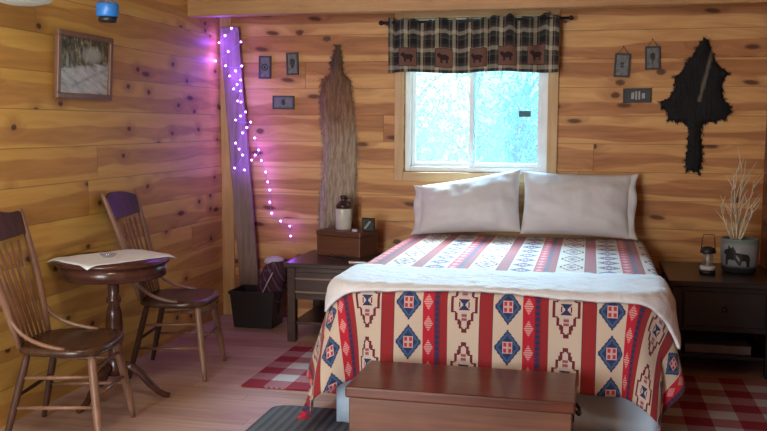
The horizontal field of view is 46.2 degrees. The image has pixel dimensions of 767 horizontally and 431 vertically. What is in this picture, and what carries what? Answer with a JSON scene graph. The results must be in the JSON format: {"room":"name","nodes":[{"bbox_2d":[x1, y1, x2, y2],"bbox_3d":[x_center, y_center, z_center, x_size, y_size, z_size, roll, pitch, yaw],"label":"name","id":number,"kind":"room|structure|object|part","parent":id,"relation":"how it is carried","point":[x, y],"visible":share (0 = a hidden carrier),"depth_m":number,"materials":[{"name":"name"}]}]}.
{"room":"cabin bedroom","nodes":[
{"label":"cabin bedroom","id":0,"kind":"room"},
{"bbox_2d":[0,0,222,428],"bbox_3d":[-1.895,-0.065,2.959,0.150,2.120,6.500,2,6,13],"label":"wall","id":1,"kind":"structure","parent":0,"point":[158,135],"depth_m":4.66,"materials":[{"name":"brown wood"}]},
{"bbox_2d":[53,28,113,100],"bbox_3d":[-1.452,-0.724,4.374,0.045,0.316,0.486,2,6,13],"label":"framed picture","id":2,"kind":"object","parent":1,"relation":"attached to","point":[83,62],"visible":1,"depth_m":4.35,"materials":[{"name":"grey paper"}]},
{"bbox_2d":[61,35,108,94],"bbox_3d":[-1.457,-0.724,4.375,0.008,0.263,0.434,5,7,12],"label":"print","id":3,"kind":"object","parent":2,"relation":"attached to","point":[84,58],"depth_m":4.37},
{"bbox_2d":[0,314,766,430],"bbox_3d":[-0.160,1.090,2.646,3.733,0.100,6.850,2,6,13],"label":"floor","id":4,"kind":"structure","parent":0,"point":[220,403],"depth_m":4.43,"materials":[{"name":"brown wood"}]},
{"bbox_2d":[0,208,135,430],"bbox_3d":[-1.383,0.438,3.772,0.543,0.967,0.472,1,6,3],"label":"dining chair","id":5,"kind":"object","parent":4,"relation":"on","point":[85,342],"visible":1,"depth_m":3.78,"materials":[{"name":"brown wood"}]},
{"bbox_3d":[-1.549,0.259,3.573,0.199,0.573,0.034,-3,6,-27],"label":"post","id":6,"kind":"part","parent":5,"relation":"part of","materials":[{"name":"brown wood"}]},
{"bbox_3d":[-1.611,0.039,3.742,0.083,0.135,0.428,1,6,3],"label":"crest rail","id":7,"kind":"part","parent":5,"relation":"part of","materials":[{"name":"brown wood"}]},
{"bbox_3d":[-1.484,0.743,3.640,0.123,0.386,0.032,-2,6,-22],"label":"leg","id":8,"kind":"part","parent":5,"relation":"part of","materials":[{"name":"brown wood"}]},
{"bbox_3d":[-1.532,0.221,3.946,0.200,0.573,0.034,4,7,32],"label":"post","id":9,"kind":"part","parent":5,"relation":"part of","materials":[{"name":"brown wood"}]},
{"bbox_3d":[-1.469,0.710,3.970,0.123,0.386,0.032,3,6,27],"label":"leg","id":10,"kind":"part","parent":5,"relation":"part of","materials":[{"name":"brown wood"}]},
{"bbox_3d":[-1.305,0.531,3.777,0.380,0.034,0.404,1,6,3],"label":"seat","id":11,"kind":"part","parent":5,"relation":"part of","materials":[{"name":"brown wood"}]},
{"bbox_3d":[-1.157,0.747,3.617,0.036,0.385,0.102,-4,7,-37],"label":"leg","id":12,"kind":"part","parent":5,"relation":"part of","materials":[{"name":"brown wood"}]},
{"bbox_3d":[-1.141,0.712,3.963,0.036,0.385,0.103,5,8,42],"label":"leg","id":13,"kind":"part","parent":5,"relation":"part of","materials":[{"name":"brown wood"}]},
{"bbox_2d":[53,251,169,413],"bbox_3d":[-1.267,0.534,4.240,0.524,0.675,0.524,2,6,13],"label":"pedestal table","id":14,"kind":"object","parent":4,"relation":"on","point":[111,275],"visible":0.65,"depth_m":4.09,"materials":[{"name":"brown wood"}]},
{"bbox_3d":[-1.323,0.791,4.138,0.080,0.184,0.225,2,6,13],"label":"leg","id":15,"kind":"part","parent":14,"relation":"part of","materials":[{"name":"brown wood"}]},
{"bbox_2d":[47,249,175,269],"bbox_3d":[-1.266,0.201,4.206,0.342,0.019,0.472,5,8,41],"label":"table runner","id":16,"kind":"object","parent":14,"relation":"on","point":[87,261],"visible":1,"depth_m":4.18,"materials":[{"name":"white fabric"}]},
{"bbox_3d":[-1.130,0.778,4.276,0.227,0.184,0.044,0,6,-5],"label":"leg","id":17,"kind":"part","parent":14,"relation":"part of","materials":[{"name":"brown wood"}]},
{"bbox_2d":[100,187,225,381],"bbox_3d":[-1.151,0.341,4.742,0.543,0.967,0.472,1,6,4],"label":"dining chair","id":18,"kind":"object","parent":4,"relation":"on","point":[118,204],"visible":0.87,"depth_m":4.70,"materials":[{"name":"brown wood"}]},
{"bbox_3d":[-1.321,0.162,4.546,0.200,0.573,0.034,-3,6,-26],"label":"post","id":19,"kind":"part","parent":18,"relation":"part of","materials":[{"name":"brown wood"}]},
{"bbox_3d":[-1.379,-0.058,4.717,0.083,0.135,0.428,1,6,4],"label":"crest rail","id":20,"kind":"part","parent":18,"relation":"part of","materials":[{"name":"brown wood"}]},
{"bbox_3d":[-1.256,0.646,4.611,0.123,0.386,0.032,-2,6,-21],"label":"leg","id":21,"kind":"part","parent":18,"relation":"part of","materials":[{"name":"brown wood"}]},
{"bbox_3d":[-1.296,0.125,4.918,0.200,0.573,0.034,4,7,33],"label":"post","id":22,"kind":"part","parent":18,"relation":"part of","materials":[{"name":"brown wood"}]},
{"bbox_3d":[-1.234,0.613,4.942,0.123,0.386,0.032,3,7,29],"label":"leg","id":23,"kind":"part","parent":18,"relation":"part of","materials":[{"name":"brown wood"}]},
{"bbox_3d":[-1.074,0.435,4.746,0.380,0.034,0.404,1,6,4],"label":"seat","id":24,"kind":"part","parent":18,"relation":"part of","materials":[{"name":"brown wood"}]},
{"bbox_3d":[-0.929,0.651,4.582,0.036,0.385,0.102,-4,7,-36],"label":"leg","id":25,"kind":"part","parent":18,"relation":"part of","materials":[{"name":"brown wood"}]},
{"bbox_3d":[-0.906,0.616,4.928,0.036,0.385,0.102,6,8,43],"label":"leg","id":26,"kind":"part","parent":18,"relation":"part of","materials":[{"name":"brown wood"}]},
{"bbox_2d":[219,27,258,284],"bbox_3d":[-0.946,-0.275,5.995,0.304,1.940,0.074,4,7,32],"label":"plank","id":27,"kind":"object","parent":4,"relation":"on","point":[241,180],"visible":0.79,"depth_m":5.97,"materials":[{"name":"wood"}]},
{"bbox_2d":[215,28,293,242],"bbox_3d":[-0.851,-0.521,5.953,0.522,1.422,0.105,0,6,-1],"label":"fairy lights","id":28,"kind":"object","parent":27,"relation":"attached to","point":[231,28],"visible":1,"depth_m":5.92,"materials":[{"name":"plastic"}]},
{"bbox_2d":[228,284,286,328],"bbox_3d":[-0.816,0.594,5.858,0.314,0.239,0.251,2,6,13],"label":"waste bin","id":29,"kind":"object","parent":4,"relation":"on","point":[251,308],"visible":0.82,"depth_m":5.75,"materials":[{"name":"black plastic"}]},
{"bbox_2d":[257,256,287,314],"bbox_3d":[-0.708,0.462,5.799,0.206,0.395,0.200,2,6,13],"label":"quilt","id":30,"kind":"object","parent":29,"relation":"in","point":[273,276],"visible":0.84,"depth_m":5.73,"materials":[{"name":"fabric"}]},
{"bbox_2d":[241,342,336,392],"bbox_3d":[-0.276,0.813,4.850,0.678,0.008,0.915,2,6,13],"label":"rug","id":31,"kind":"object","parent":4,"relation":"on","point":[288,371],"visible":0.49,"depth_m":4.69,"materials":[{"name":"red fabric"}]},
{"bbox_2d":[245,405,348,430],"bbox_3d":[-0.358,0.920,3.773,0.464,0.009,0.730,2,6,13],"label":"door mat","id":32,"kind":"object","parent":4,"relation":"on","point":[281,417],"visible":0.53,"depth_m":3.93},
{"bbox_2d":[283,250,383,341],"bbox_3d":[-0.243,0.500,5.611,0.600,0.480,0.595,2,6,13],"label":"nightstand","id":33,"kind":"object","parent":4,"relation":"on","point":[309,274],"visible":0.46,"depth_m":5.38,"materials":[{"name":"brown wood"}]},
{"bbox_3d":[-0.549,0.532,5.424,0.052,0.452,0.052,2,6,13],"label":"leg","id":34,"kind":"part","parent":33,"relation":"part of","materials":[{"name":"brown wood"}]},
{"bbox_3d":[-0.302,0.461,5.326,0.464,0.010,0.010,2,6,13],"label":"drawer rail","id":35,"kind":"part","parent":33,"relation":"part of","materials":[{"name":"brown wood"}]},
{"bbox_2d":[297,305,325,325],"bbox_3d":[-0.237,0.629,5.630,0.520,0.020,0.520,2,6,13],"label":"shelf","id":36,"kind":"object","parent":33,"relation":"attached to","point":[315,316],"depth_m":5.54,"materials":[{"name":"brown wood"}]},
{"bbox_3d":[-0.302,0.381,5.318,0.464,0.010,0.010,2,6,13],"label":"drawer rail","id":37,"kind":"part","parent":33,"relation":"part of","materials":[{"name":"brown wood"}]},
{"bbox_3d":[-0.300,0.413,5.331,0.460,0.140,0.010,2,6,13],"label":"drawer","id":38,"kind":"part","parent":33,"relation":"part of","materials":[{"name":"brown wood"}]},
{"bbox_3d":[-0.432,0.482,5.928,0.052,0.452,0.052,2,6,13],"label":"leg","id":39,"kind":"part","parent":33,"relation":"part of","materials":[{"name":"brown wood"}]},
{"bbox_2d":[327,254,347,260],"bbox_3d":[-0.274,0.251,5.507,0.126,0.037,0.067,2,6,19],"label":"eyeglasses","id":40,"kind":"object","parent":33,"relation":"on","point":[328,256],"visible":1,"depth_m":5.49,"materials":[{"name":"black plastic"}]},
{"bbox_2d":[316,227,378,257],"bbox_3d":[-0.229,0.168,5.726,0.324,0.158,0.238,3,7,29],"label":"wooden box","id":41,"kind":"object","parent":33,"relation":"on","point":[359,244],"visible":0.96,"depth_m":5.63,"materials":[{"name":"brown wood"}]},
{"bbox_2d":[336,195,351,229],"bbox_3d":[-0.254,-0.020,5.729,0.104,0.216,0.104,2,6,13],"label":"jug","id":42,"kind":"object","parent":41,"relation":"on","point":[343,207],"visible":1,"depth_m":5.69,"materials":[{"name":"brown ceramic"}]},
{"bbox_3d":[-0.228,0.105,5.720,0.324,0.032,0.238,3,7,29],"label":"lid","id":43,"kind":"part","parent":41,"relation":"part of","materials":[{"name":"brown wood"}]},
{"bbox_2d":[362,218,374,231],"bbox_3d":[-0.095,0.057,5.627,0.084,0.084,0.026,3,6,24],"label":"desk clock","id":44,"kind":"object","parent":41,"relation":"on","point":[368,224],"visible":1,"depth_m":5.61,"materials":[{"name":"black plastic"}]},
{"bbox_2d":[349,261,366,262],"bbox_3d":[-0.153,0.278,5.395,0.110,0.006,0.028,1,6,6],"label":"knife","id":45,"kind":"object","parent":33,"relation":"on","point":[349,261],"visible":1,"depth_m":5.39,"materials":[{"name":"metal"}]},
{"bbox_2d":[345,360,581,430],"bbox_3d":[0.313,0.790,3.389,0.845,0.352,0.388,2,6,13],"label":"chest","id":46,"kind":"object","parent":4,"relation":"on","point":[384,395],"visible":1,"depth_m":3.25,"materials":[{"name":"brown wood"}]},
{"bbox_3d":[0.710,0.713,3.292,0.032,0.035,0.103,2,6,13],"label":"handle","id":47,"kind":"part","parent":46,"relation":"part of","materials":[{"name":"black metal"}]},
{"bbox_2d":[337,380,657,430],"bbox_3d":[0.658,0.529,4.668,1.369,0.596,1.954,2,6,13],"label":"bed","id":48,"kind":"object","parent":4,"relation":"on","point":[599,413],"visible":0.04,"depth_m":3.66,"materials":[{"name":"white fabric"}]},
{"bbox_2d":[296,234,685,430],"bbox_3d":[0.618,0.517,4.569,1.596,0.578,2.051,2,6,13],"label":"patterned blanket","id":49,"kind":"object","parent":48,"relation":"on","point":[627,351],"visible":0.71,"depth_m":3.71,"materials":[{"name":"multicoloured fabric"}]},
{"bbox_2d":[410,169,520,234],"bbox_3d":[0.505,-0.081,5.540,0.673,0.413,0.243,1,6,7],"label":"bed pillow","id":50,"kind":"object","parent":49,"relation":"on","point":[489,203],"visible":1,"depth_m":5.47,"materials":[{"name":"fabric"}]},
{"bbox_2d":[325,264,680,348],"bbox_3d":[0.497,0.382,3.928,1.504,0.233,0.559,2,6,13],"label":"throw","id":51,"kind":"object","parent":49,"relation":"on","point":[651,291],"visible":1,"depth_m":3.79,"materials":[{"name":"white fabric"}]},
{"bbox_2d":[520,171,638,239],"bbox_3d":[1.174,-0.063,5.390,0.688,0.386,0.244,2,6,17],"label":"bed pillow","id":52,"kind":"object","parent":49,"relation":"on","point":[566,204],"visible":1,"depth_m":5.33,"materials":[{"name":"fabric"}]},
{"bbox_2d":[658,375,766,430],"bbox_3d":[1.461,0.912,3.939,0.740,0.008,1.520,2,6,13],"label":"rug","id":53,"kind":"object","parent":4,"relation":"on","point":[706,403],"visible":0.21,"depth_m":4.16,"materials":[{"name":"red fabric"}]},
{"bbox_2d":[659,261,766,378],"bbox_3d":[1.841,0.561,4.996,0.566,0.500,0.713,2,6,13],"label":"nightstand","id":54,"kind":"object","parent":4,"relation":"on","point":[723,303],"visible":0.73,"depth_m":4.69,"materials":[{"name":"brown wood"}]},
{"bbox_3d":[1.541,0.599,4.754,0.056,0.470,0.056,2,6,13],"label":"leg","id":55,"kind":"part","parent":54,"relation":"part of","materials":[{"name":"brown wood"}]},
{"bbox_2d":[699,234,715,274],"bbox_3d":[1.768,0.210,4.902,0.086,0.217,0.086,2,6,13],"label":"lantern","id":56,"kind":"object","parent":54,"relation":"on","point":[707,269],"visible":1,"depth_m":4.88,"materials":[{"name":"black metal"}]},
{"bbox_3d":[1.768,0.145,4.896,0.076,0.087,0.005,2,6,13],"label":"handle","id":57,"kind":"part","parent":56,"relation":"part of","materials":[{"name":"black metal"}]},
{"bbox_2d":[681,334,750,354],"bbox_3d":[1.794,0.697,4.872,0.330,0.045,0.240,2,6,13],"label":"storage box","id":58,"kind":"object","parent":54,"relation":"on","point":[735,345],"visible":0.94,"depth_m":4.79,"materials":[{"name":"brown wood"}]},
{"bbox_2d":[680,330,763,361],"bbox_3d":[1.843,0.714,5.022,0.470,0.020,0.630,2,6,13],"label":"shelf","id":59,"kind":"object","parent":54,"relation":"attached to","point":[757,353],"depth_m":4.78,"materials":[{"name":"brown wood"}]},
{"bbox_3d":[1.769,0.489,4.672,0.406,0.183,0.012,2,6,13],"label":"drawer","id":60,"kind":"part","parent":54,"relation":"part of","materials":[{"name":"brown wood"}]},
{"bbox_2d":[721,236,759,273],"bbox_3d":[1.970,0.218,4.978,0.200,0.188,0.203,2,6,13],"label":"planter pot","id":61,"kind":"object","parent":54,"relation":"on","point":[737,256],"visible":0.95,"depth_m":4.90,"materials":[{"name":"ceramic"}]},
{"bbox_2d":[716,150,766,239],"bbox_3d":[1.975,-0.117,4.941,0.282,0.524,0.160,-1,6,-12],"label":"bundle","id":62,"kind":"object","parent":61,"relation":"on","point":[737,236],"visible":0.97,"depth_m":4.96,"materials":[{"name":"beige plant"}]},
{"bbox_3d":[2.003,0.612,4.648,0.056,0.470,0.056,2,6,13],"label":"leg","id":63,"kind":"part","parent":54,"relation":"part of","materials":[{"name":"brown wood"}]},
{"bbox_2d":[232,4,766,339],"bbox_3d":[0.595,-0.337,5.774,3.733,2.120,0.130,2,6,13],"label":"wall","id":64,"kind":"structure","parent":0,"point":[599,133],"depth_m":5.52,"materials":[{"name":"brown wood"}]},
{"bbox_2d":[219,17,234,314],"bbox_3d":[-1.053,-0.374,6.075,0.085,2.120,0.018,2,6,13],"label":"trim","id":65,"kind":"structure","parent":64,"relation":"attached to","point":[228,224],"depth_m":6.10,"materials":[{"name":"brown wood"}]},
{"bbox_2d":[259,56,271,78],"bbox_3d":[-0.784,-0.980,5.952,0.085,0.148,0.017,3,6,13],"label":"wall plaque","id":66,"kind":"object","parent":64,"relation":"attached to","point":[264,61],"visible":1,"depth_m":5.95,"materials":[{"name":"grey metal"}]},
{"bbox_3d":[-0.783,-0.980,5.955,0.077,0.140,0.011,3,6,13],"label":"plate","id":67,"kind":"part","parent":66,"relation":"part of","materials":[{"name":"grey metal"}]},
{"bbox_2d":[272,96,294,108],"bbox_3d":[-0.661,-0.746,5.947,0.150,0.088,0.017,2,6,13],"label":"wall plaque","id":68,"kind":"object","parent":64,"relation":"attached to","point":[278,102],"visible":1,"depth_m":5.94,"materials":[{"name":"grey metal"}]},
{"bbox_3d":[-0.660,-0.747,5.950,0.142,0.080,0.011,2,6,13],"label":"plate","id":69,"kind":"part","parent":68,"relation":"part of","materials":[{"name":"grey metal"}]},
{"bbox_2d":[286,52,298,74],"bbox_3d":[-0.597,-0.995,5.908,0.082,0.145,0.017,0,5,13],"label":"wall plaque","id":70,"kind":"object","parent":64,"relation":"attached to","point":[292,60],"visible":1,"depth_m":5.90,"materials":[{"name":"grey metal"}]},
{"bbox_3d":[-0.597,-0.996,5.911,0.074,0.137,0.011,0,5,13],"label":"plate","id":71,"kind":"part","parent":70,"relation":"part of","materials":[{"name":"grey metal"}]},
{"bbox_2d":[316,44,359,229],"bbox_3d":[-0.303,-0.490,5.876,0.311,1.248,0.040,2,6,13],"label":"brown pelt","id":72,"kind":"object","parent":64,"relation":"attached to","point":[339,163],"visible":0.94,"depth_m":5.87,"materials":[{"name":"fur"}]},
{"bbox_2d":[379,15,573,25],"bbox_3d":[0.565,-1.204,5.576,1.204,0.038,0.101,2,6,13],"label":"curtain rod","id":73,"kind":"object","parent":64,"relation":"attached to","point":[571,17],"visible":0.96,"depth_m":5.54,"materials":[{"name":"black metal"}]},
{"bbox_2d":[388,12,559,73],"bbox_3d":[0.544,-1.057,5.536,1.056,0.362,0.062,2,6,13],"label":"valance curtain","id":74,"kind":"object","parent":73,"relation":"hanging from","point":[530,44],"visible":1,"depth_m":5.53,"materials":[{"name":"multicoloured fabric"}]},
{"bbox_3d":[0.557,-1.201,5.542,1.150,0.021,0.016,2,6,13],"label":"rod","id":75,"kind":"part","parent":73,"relation":"part of","materials":[{"name":"black metal"}]},
{"bbox_2d":[394,9,559,182],"bbox_3d":[0.587,-0.758,5.713,1.032,1.090,0.130,2,6,13],"label":"window","id":76,"kind":"structure","parent":64,"relation":"in","point":[548,83],"depth_m":5.72,"materials":[{"name":"white wood"}]},
{"bbox_3d":[0.100,-0.765,5.769,0.058,1.090,0.018,2,6,13],"label":"casing","id":77,"kind":"part","parent":76,"relation":"part of","materials":[{"name":"brown wood"}]},
{"bbox_3d":[0.393,-0.770,5.803,0.420,0.903,0.030,2,6,13],"label":"sash","id":78,"kind":"part","parent":76,"relation":"part of","materials":[{"name":"white plastic"}]},
{"bbox_3d":[0.571,-0.240,5.712,0.912,0.060,0.020,2,6,13],"label":"casing","id":79,"kind":"part","parent":76,"relation":"part of","materials":[{"name":"brown wood"}]},
{"bbox_3d":[0.575,-1.267,5.610,0.912,0.055,0.018,2,6,13],"label":"casing","id":80,"kind":"part","parent":76,"relation":"part of","materials":[{"name":"brown wood"}]},
{"bbox_3d":[0.772,-0.756,5.679,0.456,0.903,0.030,2,6,13],"label":"sash","id":81,"kind":"part","parent":76,"relation":"part of","materials":[{"name":"white plastic"}]},
{"bbox_3d":[1.048,-0.740,5.553,0.062,1.090,0.018,2,6,13],"label":"casing","id":82,"kind":"part","parent":76,"relation":"part of","materials":[{"name":"brown wood"}]},
{"bbox_2d":[613,46,630,77],"bbox_3d":[1.443,-0.929,5.442,0.099,0.190,0.018,2,6,13],"label":"wall plaque","id":83,"kind":"object","parent":64,"relation":"attached to","point":[622,61],"visible":1,"depth_m":5.44,"materials":[{"name":"grey metal"}]},
{"bbox_3d":[1.444,-0.908,5.447,0.084,0.134,0.011,4,7,13],"label":"plate","id":84,"kind":"part","parent":83,"relation":"part of","materials":[{"name":"grey metal"}]},
{"bbox_2d":[623,88,650,102],"bbox_3d":[1.533,-0.725,5.441,0.164,0.086,0.017,1,6,13],"label":"wall plaque","id":85,"kind":"object","parent":64,"relation":"attached to","point":[630,95],"visible":1,"depth_m":5.44,"materials":[{"name":"grey metal"}]},
{"bbox_3d":[1.534,-0.726,5.444,0.156,0.078,0.011,1,6,13],"label":"plate","id":86,"kind":"part","parent":85,"relation":"part of","materials":[{"name":"grey metal"}]},
{"bbox_2d":[645,39,659,69],"bbox_3d":[1.614,-0.968,5.399,0.088,0.184,0.018,0,5,13],"label":"wall plaque","id":87,"kind":"object","parent":64,"relation":"attached to","point":[652,53],"visible":1,"depth_m":5.40,"materials":[{"name":"grey metal"}]},
{"bbox_3d":[1.615,-0.945,5.404,0.080,0.130,0.011,0,5,13],"label":"plate","id":88,"kind":"part","parent":87,"relation":"part of","materials":[{"name":"grey metal"}]},
{"bbox_2d":[656,36,732,175],"bbox_3d":[1.854,-0.647,5.362,0.445,0.837,0.037,2,6,13],"label":"black pelt","id":89,"kind":"object","parent":64,"relation":"attached to","point":[697,99],"visible":1,"depth_m":5.34,"materials":[{"name":"fur"}]},
{"bbox_2d":[756,116,766,350],"bbox_3d":[1.597,0.031,2.160,0.150,2.120,6.500,2,6,13],"label":"wall","id":90,"kind":"structure","parent":0,"point":[763,247],"depth_m":5.28,"materials":[{"name":"brown wood"}]},
{"bbox_3d":[-0.150,-1.119,2.424,3.733,0.100,6.850,2,6,13],"label":"ceiling","id":91,"kind":"structure","parent":0,"visible":0},
{"bbox_2d":[0,0,51,5],"bbox_3d":[-1.423,-1.007,3.529,0.236,0.355,0.236,2,6,13],"label":"lampshade","id":92,"kind":"object","parent":91,"relation":"hanging from","point":[9,2],"visible":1,"depth_m":3.52,"materials":[{"name":"metal"}]},
{"bbox_2d":[96,0,118,22],"bbox_3d":[-1.129,-0.994,3.669,0.092,0.405,0.092,2,6,13],"label":"hanging lantern","id":93,"kind":"object","parent":91,"relation":"hanging from","point":[106,12],"visible":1,"depth_m":3.65,"materials":[{"name":"blue metal"}]},
{"bbox_2d":[187,0,766,17],"bbox_3d":[0.480,-1.259,5.162,3.433,0.163,0.090,2,6,13],"label":"ceiling beam","id":94,"kind":"structure","parent":91,"relation":"attached to","point":[195,8],"depth_m":5.22,"materials":[{"name":"brown wood"}]},
{"label":"outside","id":95,"kind":"structure","parent":0,"visible":0},
{"bbox_3d":[1.657,0.333,16.253,24.000,0.100,19.800,2,6,13],"label":"ground","id":96,"kind":"structure","parent":95,"visible":0},
{"bbox_2d":[416,72,467,161],"bbox_3d":[0.438,-0.874,12.101,1.748,3.128,1.821,2,6,13],"label":"young tree","id":97,"kind":"object","parent":96,"relation":"on","point":[419,74],"visible":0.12,"depth_m":12.08,"materials":[{"name":"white plant"}]},
{"bbox_2d":[416,86,483,161],"bbox_3d":[0.395,-0.160,9.177,1.199,2.294,1.472,3,6,23],"label":"shrub","id":98,"kind":"object","parent":96,"relation":"on","point":[422,142],"visible":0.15,"depth_m":8.96,"materials":[{"name":"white plant"}]},
{"bbox_2d":[418,71,536,162],"bbox_3d":[1.015,-0.597,10.329,1.347,2.936,1.433,4,7,34],"label":"shrub","id":99,"kind":"object","parent":96,"relation":"on","point":[457,124],"visible":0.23,"depth_m":10.21,"materials":[{"name":"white plant"}]},
{"bbox_2d":[455,72,538,163],"bbox_3d":[1.215,-0.150,7.909,1.362,2.534,1.292,2,6,13],"label":"dense shrub","id":100,"kind":"object","parent":96,"relation":"on","point":[517,137],"visible":0.22,"depth_m":7.71,"materials":[{"name":"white plant"}]},
{"bbox_2d":[477,71,538,162],"bbox_3d":[2.052,-1.123,12.200,1.786,3.616,1.809,2,6,13],"label":"young tree","id":101,"kind":"object","parent":96,"relation":"on","point":[517,76],"visible":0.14,"depth_m":12.20,"materials":[{"name":"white plant"}]}
]}

